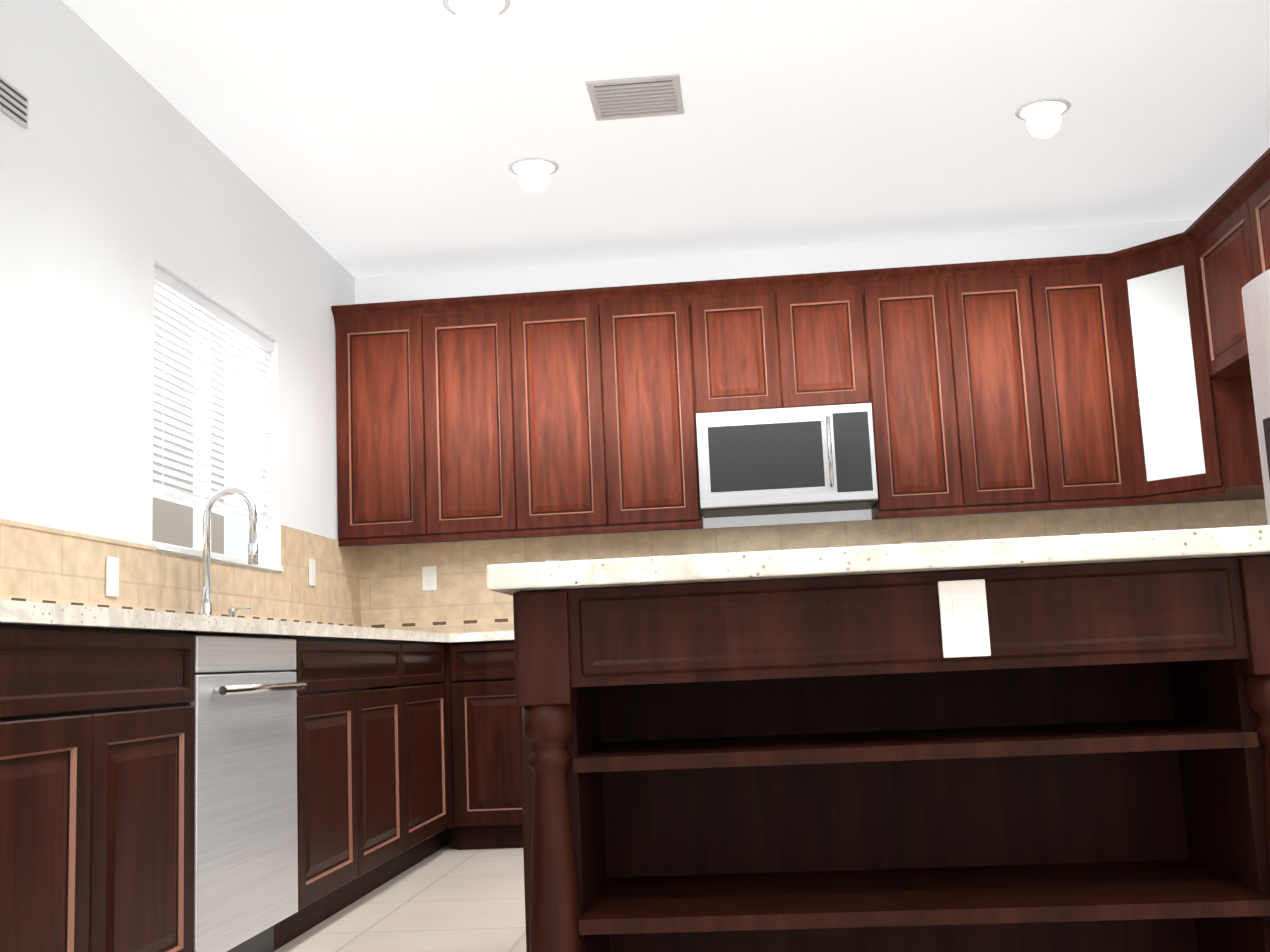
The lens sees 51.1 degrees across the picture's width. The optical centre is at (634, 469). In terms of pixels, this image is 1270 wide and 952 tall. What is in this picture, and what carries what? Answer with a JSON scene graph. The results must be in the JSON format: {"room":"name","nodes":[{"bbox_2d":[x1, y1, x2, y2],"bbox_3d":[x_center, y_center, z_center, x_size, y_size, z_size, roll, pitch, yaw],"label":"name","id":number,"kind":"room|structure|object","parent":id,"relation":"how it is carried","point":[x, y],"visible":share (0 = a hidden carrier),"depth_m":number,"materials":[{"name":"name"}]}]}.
{"room":"kitchen","nodes":[
{"label":"kitchen","id":0,"kind":"room"},
{"bbox_2d":[0,0,354,572],"bbox_3d":[-1.794,-0.227,2.081,0.120,2.720,9.120,-3,-8,5],"label":"wall","id":1,"kind":"structure","parent":0,"point":[120,177],"depth_m":4.06,"materials":[{"name":"paint"}]},
{"bbox_2d":[0,76,28,128],"bbox_3d":[-1.652,-0.977,3.512,0.012,0.090,0.180,-3,-8,5],"label":"air vent","id":2,"kind":"object","parent":1,"relation":"in","point":[14,103],"visible":0.98,"depth_m":3.53,"materials":[{"name":"grey metal"}]},
{"bbox_2d":[0,519,367,626],"bbox_3d":[-1.566,0.209,3.647,0.030,0.455,5.630,-3,-8,5],"label":"tile backsplash","id":3,"kind":"structure","parent":1,"relation":"attached to","point":[42,564],"depth_m":4.39,"materials":[{"name":"brown tile"}]},
{"bbox_2d":[106,556,118,596],"bbox_3d":[-1.539,0.316,3.919,0.008,0.116,0.072,-3,-8,5],"label":"electrical outlet","id":4,"kind":"object","parent":3,"relation":"attached to","point":[112,576],"visible":1,"depth_m":3.91,"materials":[{"name":"white plastic"}]},
{"bbox_2d":[309,558,315,585],"bbox_3d":[-1.385,0.442,5.712,0.008,0.116,0.072,-3,-8,5],"label":"electrical outlet","id":5,"kind":"object","parent":3,"relation":"attached to","point":[312,572],"visible":1,"depth_m":5.70,"materials":[{"name":"white plastic"}]},
{"bbox_2d":[152,289,283,571],"bbox_3d":[-1.542,-0.135,4.854,0.120,0.948,1.138,-3,-8,5],"label":"window","id":6,"kind":"structure","parent":1,"relation":"in","point":[196,550],"depth_m":4.85,"materials":[{"name":"white plastic"}]},
{"bbox_2d":[153,265,273,526],"bbox_3d":[-1.540,-0.226,4.867,0.037,0.762,1.128,-3,-8,5],"label":"window shade","id":7,"kind":"object","parent":6,"relation":"attached to","point":[182,294],"visible":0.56,"depth_m":4.80,"materials":[{"name":"white plastic"}]},
{"bbox_2d":[274,843,525,951],"bbox_3d":[0.466,1.024,1.703,4.540,0.060,9.120,-3,-8,5],"label":"floor","id":8,"kind":"structure","parent":0,"point":[447,898],"depth_m":4.23,"materials":[{"name":"tile"}]},
{"bbox_2d":[0,625,194,951],"bbox_3d":[-1.348,0.767,2.638,0.560,0.876,0.990,-3,-8,5],"label":"base cabinet","id":9,"kind":"object","parent":8,"relation":"on","point":[96,790],"depth_m":2.65,"materials":[{"name":"brown wood"}]},
{"bbox_2d":[0,599,451,642],"bbox_3d":[-1.259,0.466,3.790,0.585,0.038,5.216,-3,-8,5],"label":"countertop","id":10,"kind":"structure","parent":9,"relation":"on","point":[22,613],"depth_m":3.05,"materials":[{"name":"stone"}]},
{"bbox_2d":[198,487,257,616],"bbox_3d":[-1.346,0.310,4.506,0.207,0.482,0.304,-3,-8,5],"label":"faucet","id":11,"kind":"object","parent":10,"relation":"on","point":[205,606],"visible":0.79,"depth_m":4.42,"materials":[{"name":"silver metal"}]},
{"bbox_2d":[188,634,306,951],"bbox_3d":[-1.233,0.884,3.471,0.581,0.872,0.696,-3,-8,5],"label":"dishwasher","id":12,"kind":"object","parent":8,"relation":"on","point":[244,703],"visible":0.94,"depth_m":3.40,"materials":[{"name":"silver metal"}]},
{"bbox_2d":[274,637,411,950],"bbox_3d":[-1.191,1.013,4.390,0.560,0.876,1.154,-3,-8,5],"label":"base cabinet","id":13,"kind":"object","parent":8,"relation":"on","point":[352,747],"depth_m":4.30,"materials":[{"name":"brown wood"}]},
{"bbox_2d":[404,642,450,865],"bbox_3d":[-1.108,1.144,5.316,0.560,0.876,0.723,-3,-8,5],"label":"base cabinet","id":14,"kind":"object","parent":8,"relation":"on","point":[429,832],"depth_m":5.33,"materials":[{"name":"brown wood"}]},
{"bbox_2d":[443,640,522,849],"bbox_3d":[-0.498,1.208,5.947,0.580,0.876,0.620,-3,-8,5],"label":"base cabinet","id":15,"kind":"object","parent":8,"relation":"on","point":[484,767],"visible":0.12,"depth_m":5.63,"materials":[{"name":"brown wood"}]},
{"bbox_2d":[452,631,513,642],"bbox_3d":[-0.216,0.735,5.970,1.074,0.038,0.656,-3,-8,5],"label":"countertop","id":16,"kind":"structure","parent":15,"relation":"on","point":[495,635],"depth_m":5.69,"materials":[{"name":"stone"}]},
{"bbox_2d":[503,553,1269,951],"bbox_3d":[0.503,0.725,2.919,1.226,0.876,1.998,-3,-8,5],"label":"kitchen island","id":17,"kind":"object","parent":8,"relation":"on","point":[832,749],"depth_m":2.15,"materials":[{"name":"brown wood"}]},
{"bbox_2d":[486,525,1269,592],"bbox_3d":[0.482,0.270,2.971,1.240,0.038,2.044,-3,-8,5],"label":"island countertop","id":18,"kind":"structure","parent":17,"relation":"on","point":[1226,541],"depth_m":1.97,"materials":[{"name":"white stone"}]},
{"bbox_2d":[938,579,990,657],"bbox_3d":[0.496,0.224,2.003,0.070,0.115,0.008,-3,-8,5],"label":"outlet","id":19,"kind":"object","parent":17,"relation":"attached to","point":[964,618],"visible":1,"depth_m":2.00,"materials":[{"name":"white plastic"}]},
{"bbox_2d":[1242,269,1269,524],"bbox_3d":[2.197,0.266,3.495,0.801,1.800,0.890,-3,-8,0],"label":"refrigerator","id":20,"kind":"object","parent":8,"relation":"on","point":[1256,298],"visible":1,"depth_m":3.91,"materials":[{"name":"silver metal"}]},
{"bbox_2d":[62,0,1269,277],"bbox_3d":[0.344,-1.725,2.100,4.540,0.060,9.120,-3,-8,5],"label":"ceiling","id":21,"kind":"structure","parent":0,"point":[364,138],"depth_m":4.87,"materials":[{"name":"paint"}]},
{"bbox_2d":[443,0,509,18],"bbox_3d":[-0.471,-1.387,3.950,0.200,0.007,0.200,-3,-8,5],"label":"recessed light","id":22,"kind":"object","parent":21,"relation":"in","point":[477,9],"visible":1,"depth_m":3.97,"materials":[{"name":"white paint"}]},
{"bbox_2d":[509,157,558,176],"bbox_3d":[-0.402,-1.198,5.276,0.200,0.007,0.200,-3,-8,5],"label":"recessed light","id":23,"kind":"object","parent":21,"relation":"in","point":[533,167],"visible":1,"depth_m":5.26,"materials":[{"name":"white paint"}]},
{"bbox_2d":[586,74,683,120],"bbox_3d":[0.005,-1.300,4.666,0.320,0.016,0.320,-3,-8,5],"label":"ceiling vent","id":24,"kind":"object","parent":21,"relation":"in","point":[637,97],"visible":1,"depth_m":4.64,"materials":[{"name":"grey metal"}]},
{"bbox_2d":[1015,98,1070,120],"bbox_3d":[1.512,-1.333,4.931,0.200,0.007,0.200,-3,-8,5],"label":"recessed light","id":25,"kind":"object","parent":21,"relation":"in","point":[1043,109],"visible":1,"depth_m":4.92,"materials":[{"name":"white paint"}]},
{"bbox_2d":[355,220,1258,546],"bbox_3d":[0.863,0.270,6.335,4.420,2.720,0.120,-3,-8,5],"label":"wall","id":26,"kind":"structure","parent":0,"point":[767,262],"depth_m":6.46,"materials":[{"name":"paint"}]},
{"bbox_2d":[331,148,1269,546],"bbox_3d":[0.636,-0.492,4.820,4.294,1.126,3.114,-3,-8,5],"label":"upper cabinet","id":27,"kind":"object","parent":26,"relation":"attached to","point":[1121,378],"visible":0.98,"depth_m":6.02,"materials":[{"name":"brown wood"}]},
{"bbox_2d":[696,403,877,517],"bbox_3d":[0.688,-0.035,6.089,0.783,0.441,0.457,-3,-8,5],"label":"microwave","id":28,"kind":"object","parent":27,"relation":"attached to","point":[809,459],"visible":1,"depth_m":5.91,"materials":[{"name":"silver metal"}]},
{"bbox_2d":[368,499,1267,632],"bbox_3d":[0.822,0.478,6.243,4.270,0.455,0.012,-3,-8,5],"label":"tile backsplash","id":29,"kind":"structure","parent":26,"relation":"attached to","point":[373,586],"depth_m":6.32,"materials":[{"name":"brown tile"}]},
{"bbox_2d":[422,566,436,590],"bbox_3d":[-0.987,0.522,6.391,0.072,0.116,0.008,-3,-8,5],"label":"electrical outlet","id":30,"kind":"object","parent":29,"relation":"attached to","point":[429,577],"visible":1,"depth_m":6.39,"materials":[{"name":"white plastic"}]},
{"label":"outside","id":31,"kind":"structure","parent":0,"visible":0},
{"bbox_2d":[152,297,223,554],"bbox_3d":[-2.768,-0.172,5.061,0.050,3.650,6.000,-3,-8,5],"label":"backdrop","id":32,"kind":"structure","parent":31,"point":[172,523],"depth_m":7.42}
]}

